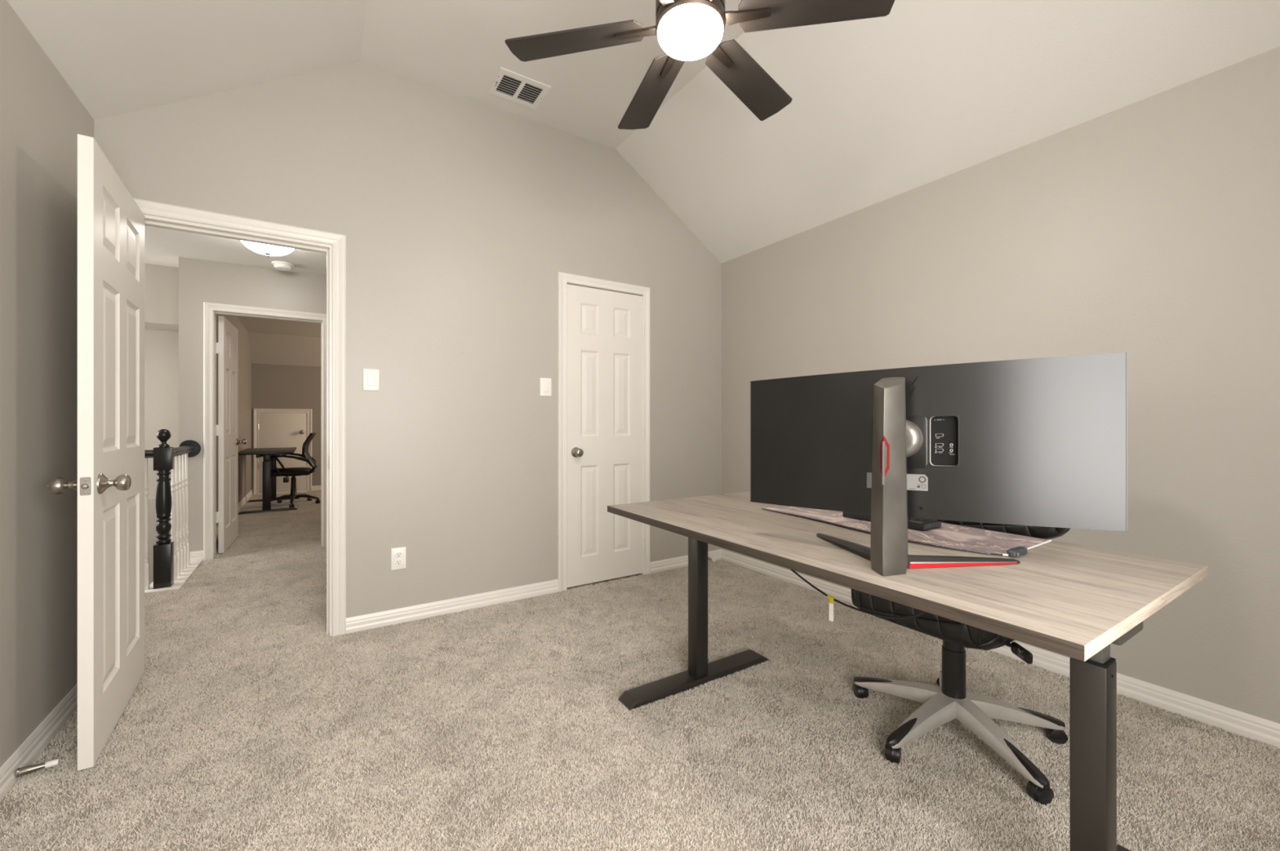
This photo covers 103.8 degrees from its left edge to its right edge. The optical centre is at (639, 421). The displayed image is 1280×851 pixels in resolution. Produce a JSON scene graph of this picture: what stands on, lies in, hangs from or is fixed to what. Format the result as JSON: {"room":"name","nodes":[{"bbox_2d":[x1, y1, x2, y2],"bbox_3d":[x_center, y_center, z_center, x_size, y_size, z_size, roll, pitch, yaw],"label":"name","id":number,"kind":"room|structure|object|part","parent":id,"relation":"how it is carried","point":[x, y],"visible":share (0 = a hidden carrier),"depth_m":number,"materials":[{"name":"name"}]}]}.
{"room":"home office","nodes":[
{"label":"home office","id":0,"kind":"room"},
{"bbox_2d":[0,0,93,768],"bbox_3d":[-1.339,-0.094,0.521,0.120,2.398,3.730,0,0,-33],"label":"wall","id":1,"kind":"structure","parent":0,"point":[42,117],"depth_m":1.66,"materials":[{"name":"beige paint"}]},
{"bbox_2d":[14,759,59,777],"bbox_3d":[-1.872,1.075,1.561,0.087,0.027,0.027,0,0,-37],"label":"door stop","id":2,"kind":"object","parent":1,"relation":"attached to","point":[22,771],"visible":1,"depth_m":1.55,"materials":[{"name":"silver metal"}]},
{"bbox_3d":[-1.880,1.075,1.555,0.068,0.027,0.027,0,0,-37],"label":"stem","id":3,"kind":"part","parent":2,"relation":"part of","materials":[{"name":"silver metal"}]},
{"bbox_2d":[0,683,77,802],"bbox_3d":[-1.296,1.065,0.619,0.058,0.081,3.610,0,0,-33],"label":"baseboard","id":4,"kind":"structure","parent":1,"relation":"attached to","point":[26,753],"depth_m":1.66,"materials":[{"name":"white wood"}]},
{"bbox_2d":[148,497,171,584],"bbox_3d":[-4.981,2.185,3.910,2.295,3.040,0.120,0,0,-33],"label":"wall","id":5,"kind":"structure","parent":0,"point":[153,532],"depth_m":4.34,"materials":[{"name":"beige paint"}]},
{"bbox_2d":[144,263,178,497],"bbox_3d":[-4.875,1.195,3.853,2.410,5.020,0.570,0,0,-33],"label":"wall","id":6,"kind":"structure","parent":0,"point":[161,282],"depth_m":4.42,"materials":[{"name":"beige paint"}]},
{"bbox_2d":[216,314,251,527],"bbox_3d":[-4.997,-0.090,6.128,0.120,2.390,3.620,0,0,-33],"label":"wall","id":7,"kind":"structure","parent":0,"point":[244,354],"depth_m":6.67,"materials":[{"name":"paint"}]},
{"bbox_2d":[216,485,320,537],"bbox_3d":[-3.615,1.065,6.541,2.650,0.081,4.190,0,0,-33],"label":"baseboard","id":8,"kind":"structure","parent":7,"relation":"attached to","point":[244,500],"depth_m":6.90,"materials":[{"name":"white wood"}]},
{"bbox_2d":[144,226,326,276],"bbox_3d":[-3.179,-1.335,3.451,5.020,0.100,2.950,0,0,-33],"label":"ceiling","id":9,"kind":"structure","parent":0,"point":[162,246],"depth_m":3.85,"materials":[{"name":"paint"}]},
{"bbox_2d":[240,240,293,257],"bbox_3d":[-2.566,-1.210,3.461,0.356,0.149,0.356,0,0,-33],"label":"ceiling lamp","id":10,"kind":"object","parent":9,"relation":"attached to","point":[264,249],"visible":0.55,"depth_m":3.42,"materials":[{"name":"white glass"}]},
{"bbox_2d":[271,261,294,271],"bbox_3d":[-2.906,-1.264,4.087,0.152,0.042,0.152,0,0,-33],"label":"smoke detector","id":11,"kind":"object","parent":9,"relation":"attached to","point":[285,266],"visible":1,"depth_m":4.05,"materials":[{"name":"white plastic"}]},
{"bbox_2d":[178,257,326,551],"bbox_3d":[-2.585,-0.105,4.641,2.489,2.420,0.120,0,0,-33],"label":"wall","id":12,"kind":"structure","parent":0,"point":[200,282],"depth_m":3.99,"materials":[{"name":"beige paint"}]},
{"bbox_2d":[144,560,202,593],"bbox_3d":[-4.285,1.115,2.984,2.455,0.040,0.810,0,0,-33],"label":"trim","id":13,"kind":"structure","parent":12,"relation":"attached to","point":[184,575],"depth_m":3.50,"materials":[{"name":"white wood"}]},
{"bbox_2d":[144,457,150,590],"bbox_3d":[-3.231,0.664,3.283,0.034,0.862,0.033,0,0,-33],"label":"baluster","id":14,"kind":"object","parent":13,"relation":"on","point":[147,564],"visible":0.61,"depth_m":3.28,"materials":[{"name":"white wood"}]},
{"bbox_2d":[153,429,173,589],"bbox_3d":[-3.168,0.572,3.339,0.086,1.047,0.086,0,0,-33],"label":"newel post","id":15,"kind":"object","parent":13,"relation":"on","point":[163,455],"visible":1,"depth_m":3.31,"materials":[{"name":"black paint"}]},
{"bbox_2d":[144,449,153,457],"bbox_3d":[-4.169,0.211,2.678,2.310,0.050,0.062,0,0,-33],"label":"handrail","id":16,"kind":"object","parent":15,"relation":"attached to","point":[148,453],"visible":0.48,"depth_m":3.27,"materials":[{"name":"black paint"}]},
{"bbox_2d":[173,440,200,457],"bbox_3d":[-3.359,0.212,3.667,0.136,0.136,0.672,0,0,-33],"label":"handrail","id":17,"kind":"object","parent":15,"relation":"attached to","point":[190,447],"visible":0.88,"depth_m":3.92,"materials":[{"name":"black paint"}]},
{"bbox_3d":[-3.354,0.211,3.658,0.062,0.050,0.652,0,0,-33],"label":"rail","id":18,"kind":"part","parent":17,"relation":"part of","materials":[{"name":"black paint"}]},
{"bbox_2d":[170,456,177,580],"bbox_3d":[-3.231,0.664,3.477,0.034,0.862,0.033,0,0,-33],"label":"baluster","id":19,"kind":"object","parent":13,"relation":"on","point":[173,522],"visible":0.68,"depth_m":3.47,"materials":[{"name":"white wood"}]},
{"bbox_2d":[175,455,180,576],"bbox_3d":[-3.289,0.664,3.567,0.034,0.862,0.033,0,0,-33],"label":"baluster","id":20,"kind":"object","parent":13,"relation":"on","point":[177,488],"visible":0.66,"depth_m":3.56,"materials":[{"name":"white wood"}]},
{"bbox_2d":[178,454,183,572],"bbox_3d":[-3.348,0.664,3.656,0.034,0.862,0.033,0,0,-33],"label":"baluster","id":21,"kind":"object","parent":13,"relation":"on","point":[180,494],"visible":0.62,"depth_m":3.65,"materials":[{"name":"white wood"}]},
{"bbox_2d":[182,453,186,568],"bbox_3d":[-3.406,0.664,3.746,0.034,0.862,0.033,0,0,-33],"label":"baluster","id":22,"kind":"object","parent":13,"relation":"on","point":[184,535],"visible":0.56,"depth_m":3.74,"materials":[{"name":"white wood"}]},
{"bbox_2d":[185,453,189,565],"bbox_3d":[-3.464,0.664,3.836,0.034,0.862,0.033,0,0,-33],"label":"baluster","id":23,"kind":"object","parent":13,"relation":"on","point":[187,478],"visible":0.6,"depth_m":3.83,"materials":[{"name":"white wood"}]},
{"bbox_2d":[189,551,203,561],"bbox_3d":[-2.548,1.065,4.584,2.489,0.081,0.016,0,0,-33],"label":"baseboard","id":24,"kind":"structure","parent":12,"relation":"attached to","point":[197,555],"depth_m":3.96,"materials":[{"name":"white wood"}]},
{"bbox_2d":[216,315,246,553],"bbox_3d":[-3.667,0.106,4.476,0.179,1.970,0.753,0,0,-31],"label":"door","id":25,"kind":"structure","parent":12,"relation":"in","point":[227,348],"depth_m":4.37,"materials":[{"name":"white wood"}]},
{"bbox_3d":[-3.783,0.191,4.767,0.072,0.068,0.068,0,0,-31],"label":"knob","id":26,"kind":"part","parent":25,"relation":"part of","materials":[{"name":"silver metal"}]},
{"bbox_2d":[203,302,326,560],"bbox_3d":[-3.138,0.077,4.272,0.862,2.056,0.140,0,0,-33],"label":"trim","id":27,"kind":"structure","parent":12,"relation":"attached to","point":[211,310],"depth_m":4.03,"materials":[{"name":"white wood"}]},
{"bbox_2d":[235,315,320,367],"bbox_3d":[-3.642,-1.090,6.583,2.890,0.590,4.290,0,0,-33],"label":"ceiling","id":28,"kind":"structure","parent":0,"point":[271,341],"depth_m":7.48,"materials":[{"name":"beige paint"}]},
{"bbox_2d":[251,363,320,493],"bbox_3d":[-4.787,0.005,8.349,2.650,2.200,0.120,0,0,-33],"label":"wall","id":29,"kind":"structure","parent":0,"point":[273,386],"depth_m":7.85,"materials":[{"name":"paint"}]},
{"bbox_2d":[257,413,306,493],"bbox_3d":[-5.526,0.478,7.769,0.625,1.233,0.102,0,0,-33],"label":"door","id":30,"kind":"structure","parent":29,"relation":"in","point":[276,430],"depth_m":7.80,"materials":[{"name":"paint"}]},
{"bbox_2d":[253,408,311,494],"bbox_3d":[-5.530,0.453,7.785,0.740,1.305,0.019,0,0,-33],"label":"trim","id":31,"kind":"structure","parent":29,"relation":"attached to","point":[255,411],"depth_m":7.61,"materials":[{"name":"paint"}]},
{"bbox_2d":[152,562,642,593],"bbox_3d":[-2.631,1.105,3.640,5.945,0.001,10.130,0,0,-33],"label":"floor","id":32,"kind":"structure","parent":0,"point":[628,576],"depth_m":3.47,"materials":[{"name":"beige carpet"}]},
{"bbox_2d":[0,490,1279,850],"bbox_3d":[-1.962,1.104,4.064,4.330,0.001,10.115,0,0,-33],"label":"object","id":33,"kind":"structure","parent":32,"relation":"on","point":[246,726],"depth_m":1.72,"materials":[{"name":"beige carpet"}]},
{"bbox_2d":[238,447,299,514],"bbox_3d":[-4.836,0.738,6.577,0.600,0.735,1.320,0,0,-33],"label":"desk","id":34,"kind":"object","parent":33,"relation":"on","point":[268,482],"visible":0.9,"depth_m":6.12,"materials":[{"name":"metal"}]},
{"bbox_3d":[-4.556,0.782,6.127,0.080,0.595,0.060,0,0,-33],"label":"leg","id":35,"kind":"part","parent":34,"relation":"part of","materials":[{"name":"black plastic"}]},
{"bbox_3d":[-5.133,0.782,7.017,0.080,0.595,0.060,0,0,-33],"label":"leg","id":36,"kind":"part","parent":34,"relation":"part of","materials":[{"name":"black plastic"}]},
{"bbox_2d":[270,432,319,507],"bbox_3d":[-4.606,0.628,6.676,0.631,0.959,0.630,0,0,-29],"label":"mesh chair","id":37,"kind":"object","parent":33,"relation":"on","point":[284,472],"visible":0.89,"depth_m":6.60,"materials":[{"name":"black plastic"}]},
{"bbox_3d":[-4.722,1.013,6.562,0.052,0.077,0.291,0,0,41],"label":"leg","id":38,"kind":"part","parent":37,"relation":"part of","materials":[{"name":"black plastic"}]},
{"bbox_3d":[-4.601,0.743,6.537,0.060,0.084,0.156,0,0,-29],"label":"height lever","id":39,"kind":"part","parent":37,"relation":"part of","materials":[{"name":"black plastic"}]},
{"bbox_3d":[-4.513,0.548,6.444,0.430,0.245,0.071,0,0,-33],"label":"armrest","id":40,"kind":"part","parent":37,"relation":"part of","materials":[{"name":"black plastic"}]},
{"bbox_3d":[-4.658,0.665,6.661,0.500,0.090,0.490,0,0,-29],"label":"seat","id":41,"kind":"part","parent":37,"relation":"part of","materials":[{"name":"black fabric"}]},
{"bbox_3d":[-4.530,1.013,6.545,0.052,0.077,0.291,0,0,-31],"label":"leg","id":42,"kind":"part","parent":37,"relation":"part of","materials":[{"name":"black plastic"}]},
{"bbox_3d":[-4.766,0.548,6.900,0.430,0.245,0.071,0,0,-25],"label":"armrest","id":43,"kind":"part","parent":37,"relation":"part of","materials":[{"name":"black plastic"}]},
{"bbox_3d":[-4.455,1.013,6.722,0.291,0.077,0.052,0,0,-13],"label":"leg","id":44,"kind":"part","parent":37,"relation":"part of","materials":[{"name":"black plastic"}]},
{"bbox_3d":[-4.454,0.355,6.774,0.145,0.412,0.458,0,0,-29],"label":"frame","id":45,"kind":"part","parent":37,"relation":"part of","materials":[{"name":"black plastic"}]},
{"bbox_2d":[607,491,1207,850],"bbox_3d":[0.602,0.722,1.605,0.787,0.766,1.502,0,0,-32],"label":"desk","id":46,"kind":"object","parent":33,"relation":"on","point":[1075,602],"visible":0.99,"depth_m":1.09,"materials":[{"name":"greige oak laminate"},{"name":"dark powder-coated metal"}]},
{"bbox_3d":[0.247,0.787,2.140,0.062,0.586,0.062,0,0,-32],"label":"leg","id":47,"kind":"part","parent":46,"relation":"part of","materials":[{"name":"black metal"}]},
{"bbox_2d":[791,569,926,622],"bbox_3d":[0.587,0.482,1.459,0.038,0.232,0.605,0,0,-33],"label":"power cable","id":48,"kind":"object","parent":46,"relation":"hanging from","point":[832,600],"visible":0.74,"depth_m":1.48,"materials":[{"name":"black plastic"}]},
{"bbox_2d":[761,505,1051,557],"bbox_3d":[0.796,0.331,1.655,0.348,0.016,0.838,0,0,-33],"label":"desk mat","id":49,"kind":"object","parent":46,"relation":"on","point":[948,536],"visible":0.78,"depth_m":1.46,"materials":[{"name":"multicoloured fabric"}]},
{"bbox_2d":[842,511,941,531],"bbox_3d":[0.832,0.317,1.671,0.112,0.032,0.278,0,0,-33],"label":"keyboard","id":50,"kind":"object","parent":49,"relation":"on","point":[919,524],"visible":0.33,"depth_m":1.56,"materials":[{"name":"black plastic"}]},
{"bbox_3d":[0.906,0.322,1.556,0.100,0.016,0.002,0,0,-33],"label":"panel","id":51,"kind":"part","parent":50,"relation":"part of","materials":[{"name":"black plastic"}]},
{"bbox_2d":[750,352,1128,576],"bbox_3d":[0.625,0.099,1.220,0.828,0.480,0.318,0,0,37],"label":"monitor","id":52,"kind":"object","parent":46,"relation":"on","point":[1043,442],"visible":1,"depth_m":1.14,"materials":[{"name":"plastic"}]},
{"bbox_3d":[0.555,0.325,1.329,0.036,0.027,0.328,0,0,-10],"label":"stand leg","id":53,"kind":"part","parent":52,"relation":"part of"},
{"bbox_3d":[0.638,0.050,1.237,0.124,0.128,0.004,0,0,37],"label":"mount plate","id":54,"kind":"part","parent":52,"relation":"part of","materials":[{"name":"plastic"}]},
{"bbox_3d":[0.726,0.045,1.196,0.057,0.118,0.004,0,0,37],"label":"port panel","id":55,"kind":"part","parent":52,"relation":"part of","materials":[{"name":"black plastic"}]},
{"bbox_3d":[0.746,0.325,1.184,0.323,0.027,0.036,0,0,-6],"label":"stand leg","id":56,"kind":"part","parent":52,"relation":"part of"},
{"bbox_3d":[0.943,0.787,1.046,0.062,0.586,0.060,0,0,-32],"label":"leg","id":57,"kind":"part","parent":46,"relation":"part of","materials":[{"name":"black metal"}]},
{"bbox_2d":[850,520,1071,805],"bbox_3d":[1.109,0.483,1.795,0.714,1.248,0.675,0,0,-33],"label":"office chair","id":58,"kind":"object","parent":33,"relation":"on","point":[948,701],"visible":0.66,"depth_m":1.70,"materials":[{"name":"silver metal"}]},
{"bbox_3d":[0.982,1.010,1.916,0.082,0.084,0.315,0,0,-45],"label":"leg","id":59,"kind":"part","parent":58,"relation":"part of","materials":[{"name":"silver metal"}]},
{"bbox_3d":[0.947,1.010,1.698,0.315,0.084,0.082,0,0,-27],"label":"leg","id":60,"kind":"part","parent":58,"relation":"part of","materials":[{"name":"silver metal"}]},
{"bbox_3d":[1.083,0.600,1.762,0.544,0.176,0.486,0,0,-33],"label":"seat","id":61,"kind":"part","parent":58,"relation":"part of","materials":[{"name":"black leather"}]},
{"bbox_3d":[1.200,1.010,1.950,0.082,0.084,0.315,0,0,27],"label":"leg","id":62,"kind":"part","parent":58,"relation":"part of","materials":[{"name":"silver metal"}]},
{"bbox_3d":[1.143,1.010,1.598,0.082,0.084,0.315,0,0,-9],"label":"leg","id":63,"kind":"part","parent":58,"relation":"part of","materials":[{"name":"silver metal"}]},
{"bbox_3d":[1.353,0.143,1.938,0.148,0.569,0.536,0,0,-33],"label":"backrest","id":64,"kind":"part","parent":58,"relation":"part of","materials":[{"name":"black leather"}]},
{"bbox_3d":[1.300,1.010,1.754,0.315,0.084,0.082,0,0,9],"label":"leg","id":65,"kind":"part","parent":58,"relation":"part of","materials":[{"name":"silver metal"}]},
{"bbox_2d":[93,61,721,617],"bbox_3d":[-0.857,-0.399,3.127,3.525,3.008,0.120,0,0,-33],"label":"wall","id":66,"kind":"structure","parent":0,"point":[460,217],"depth_m":2.89,"materials":[{"name":"beige paint"}]},
{"bbox_2d":[43,133,144,771],"bbox_3d":[-1.968,0.096,1.877,0.194,1.990,0.768,0,0,-36],"label":"door","id":67,"kind":"structure","parent":66,"relation":"in","point":[109,484],"depth_m":1.71,"materials":[{"name":"white wood"}]},
{"bbox_3d":[-1.832,0.203,1.597,0.088,0.068,0.068,0,0,-36],"label":"knob","id":68,"kind":"part","parent":67,"relation":"part of","materials":[{"name":"silver metal"}]},
{"bbox_3d":[-1.742,0.203,1.578,0.024,0.057,0.002,0,0,-36],"label":"latch plate","id":69,"kind":"part","parent":67,"relation":"part of","materials":[{"name":"silver metal"}]},
{"bbox_3d":[-1.739,0.203,1.664,0.072,0.068,0.068,0,0,-36],"label":"knob","id":70,"kind":"part","parent":67,"relation":"part of","materials":[{"name":"silver metal"}]},
{"bbox_2d":[133,198,346,637],"bbox_3d":[-1.926,0.068,2.434,0.859,2.074,0.158,0,0,-33],"label":"trim","id":71,"kind":"structure","parent":66,"relation":"attached to","point":[157,215],"depth_m":2.58,"materials":[{"name":"white wood"}]},
{"bbox_2d":[363,368,379,391],"bbox_3d":[-1.432,-0.224,2.675,0.078,0.117,0.010,0,0,-33],"label":"light switch","id":72,"kind":"object","parent":66,"relation":"attached to","point":[371,376],"visible":1,"depth_m":2.67,"materials":[{"name":"white plastic"}]},
{"bbox_3d":[-1.432,-0.224,2.675,0.035,0.069,0.004,0,0,-33],"label":"rocker frame","id":73,"kind":"part","parent":72,"relation":"part of","materials":[{"name":"white plastic"}]},
{"bbox_2d":[391,546,406,570],"bbox_3d":[-1.321,0.750,2.748,0.076,0.120,0.008,0,0,-33],"label":"wall outlet","id":74,"kind":"object","parent":66,"relation":"attached to","point":[398,555],"visible":1,"depth_m":2.75,"materials":[{"name":"white plastic"}]},
{"bbox_2d":[395,560,402,565],"bbox_3d":[-1.320,0.770,2.747,0.034,0.029,0.004,0,0,-33],"label":"receptacle","id":75,"kind":"object","parent":74,"relation":"attached to","point":[397,562],"depth_m":2.74,"materials":[{"name":"white plastic"}]},
{"bbox_2d":[395,551,402,558],"bbox_3d":[-1.320,0.729,2.747,0.034,0.029,0.004,0,0,-33],"label":"receptacle","id":76,"kind":"object","parent":74,"relation":"attached to","point":[397,554],"depth_m":2.75,"materials":[{"name":"white plastic"}]},
{"bbox_2d":[346,549,721,634],"bbox_3d":[-0.435,1.065,3.320,2.608,0.081,0.016,0,0,-33],"label":"baseboard","id":77,"kind":"structure","parent":66,"relation":"attached to","point":[387,618],"depth_m":2.94,"materials":[{"name":"white wood"}]},
{"bbox_2d":[707,556,715,562],"bbox_3d":[0.553,1.071,3.900,0.027,0.027,0.087,0,0,-33],"label":"door stop","id":78,"kind":"object","parent":77,"relation":"attached to","point":[708,558],"visible":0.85,"depth_m":3.89,"materials":[{"name":"silver metal"}]},
{"bbox_2d":[539,377,551,396],"bbox_3d":[-0.602,-0.222,3.213,0.078,0.117,0.010,0,0,-33],"label":"light switch","id":79,"kind":"object","parent":66,"relation":"attached to","point":[544,383],"visible":1,"depth_m":3.21,"materials":[{"name":"white plastic"}]},
{"bbox_2d":[557,271,649,592],"bbox_3d":[-0.261,0.066,3.502,0.717,2.078,0.139,0,0,-33],"label":"trim","id":80,"kind":"structure","parent":66,"relation":"attached to","point":[563,278],"depth_m":3.28,"materials":[{"name":"white wood"}]},
{"bbox_2d":[567,284,645,587],"bbox_3d":[-0.216,0.093,3.446,0.616,1.996,0.107,0,0,-33],"label":"door","id":81,"kind":"structure","parent":66,"relation":"in","point":[606,329],"depth_m":3.44,"materials":[{"name":"white wood"}]},
{"bbox_3d":[-0.407,0.203,3.302,0.068,0.068,0.072,0,0,-33],"label":"knob","id":82,"kind":"part","parent":81,"relation":"part of","materials":[{"name":"silver metal"}]},
{"bbox_2d":[6,0,1279,263],"bbox_3d":[0.158,-1.609,1.562,3.765,0.827,3.850,0,0,-33],"label":"ceiling","id":83,"kind":"structure","parent":0,"point":[922,92],"depth_m":2.33,"materials":[{"name":"paint"}]},
{"bbox_2d":[487,66,551,109],"bbox_3d":[-0.691,-1.898,2.871,0.290,0.010,0.240,0,0,-33],"label":"ceiling vent","id":84,"kind":"object","parent":83,"relation":"in","point":[508,85],"visible":1,"depth_m":2.87,"materials":[{"name":"metal"}]},
{"bbox_2d":[505,0,894,129],"bbox_3d":[0.162,-1.550,1.601,1.205,0.706,1.211,0,0,-33],"label":"ceiling fan","id":85,"kind":"object","parent":83,"relation":"hanging from","point":[685,29],"visible":1,"depth_m":1.63,"materials":[{"name":"brown wood"}]},
{"bbox_3d":[-0.214,-1.275,1.681,0.466,0.007,0.143,0,12,12],"label":"blade","id":86,"kind":"part","parent":85,"relation":"part of","materials":[{"name":"brown wood"}]},
{"bbox_3d":[-0.010,-1.267,1.639,0.152,0.009,0.044,0,12,12],"label":"blade arm","id":87,"kind":"part","parent":85,"relation":"part of","materials":[{"name":"brown metal"}]},
{"bbox_3d":[0.040,-1.275,1.964,0.143,0.007,0.466,-13,4,-18],"label":"blade","id":88,"kind":"part","parent":85,"relation":"part of","materials":[{"name":"brown wood"}]},
{"bbox_3d":[0.047,-1.267,1.468,0.044,0.009,0.152,16,10,39],"label":"blade arm","id":89,"kind":"part","parent":85,"relation":"part of","materials":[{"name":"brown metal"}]},
{"bbox_3d":[0.107,-1.267,1.766,0.044,0.009,0.152,-13,4,-18],"label":"blade arm","id":90,"kind":"part","parent":85,"relation":"part of","materials":[{"name":"brown metal"}]},
{"bbox_3d":[0.276,-1.267,1.730,0.044,0.009,0.152,-16,-10,40],"label":"blade arm","id":91,"kind":"part","parent":85,"relation":"part of","materials":[{"name":"brown metal"}]},
{"bbox_3d":[0.331,-1.267,1.566,0.152,0.009,0.044,0,-12,11],"label":"blade arm","id":92,"kind":"part","parent":85,"relation":"part of","materials":[{"name":"brown metal"}]},
{"bbox_3d":[0.412,-1.275,1.889,0.143,0.007,0.466,-16,-10,40],"label":"blade","id":93,"kind":"part","parent":85,"relation":"part of","materials":[{"name":"brown wood"}]},
{"bbox_3d":[0.536,-1.275,1.529,0.466,0.007,0.143,0,-12,11],"label":"blade","id":94,"kind":"part","parent":85,"relation":"part of","materials":[{"name":"brown wood"}]},
{"bbox_2d":[721,46,1279,724],"bbox_3d":[1.687,-0.094,2.554,0.120,2.398,3.850,0,0,-33],"label":"wall","id":95,"kind":"structure","parent":0,"point":[1148,229],"depth_m":1.99,"materials":[{"name":"beige paint"}]},
{"bbox_2d":[721,549,1279,749],"bbox_3d":[1.630,1.065,2.517,0.016,0.081,3.610,0,0,-33],"label":"baseboard","id":96,"kind":"structure","parent":95,"relation":"attached to","point":[1232,721],"depth_m":1.97,"materials":[{"name":"white wood"}]}
]}

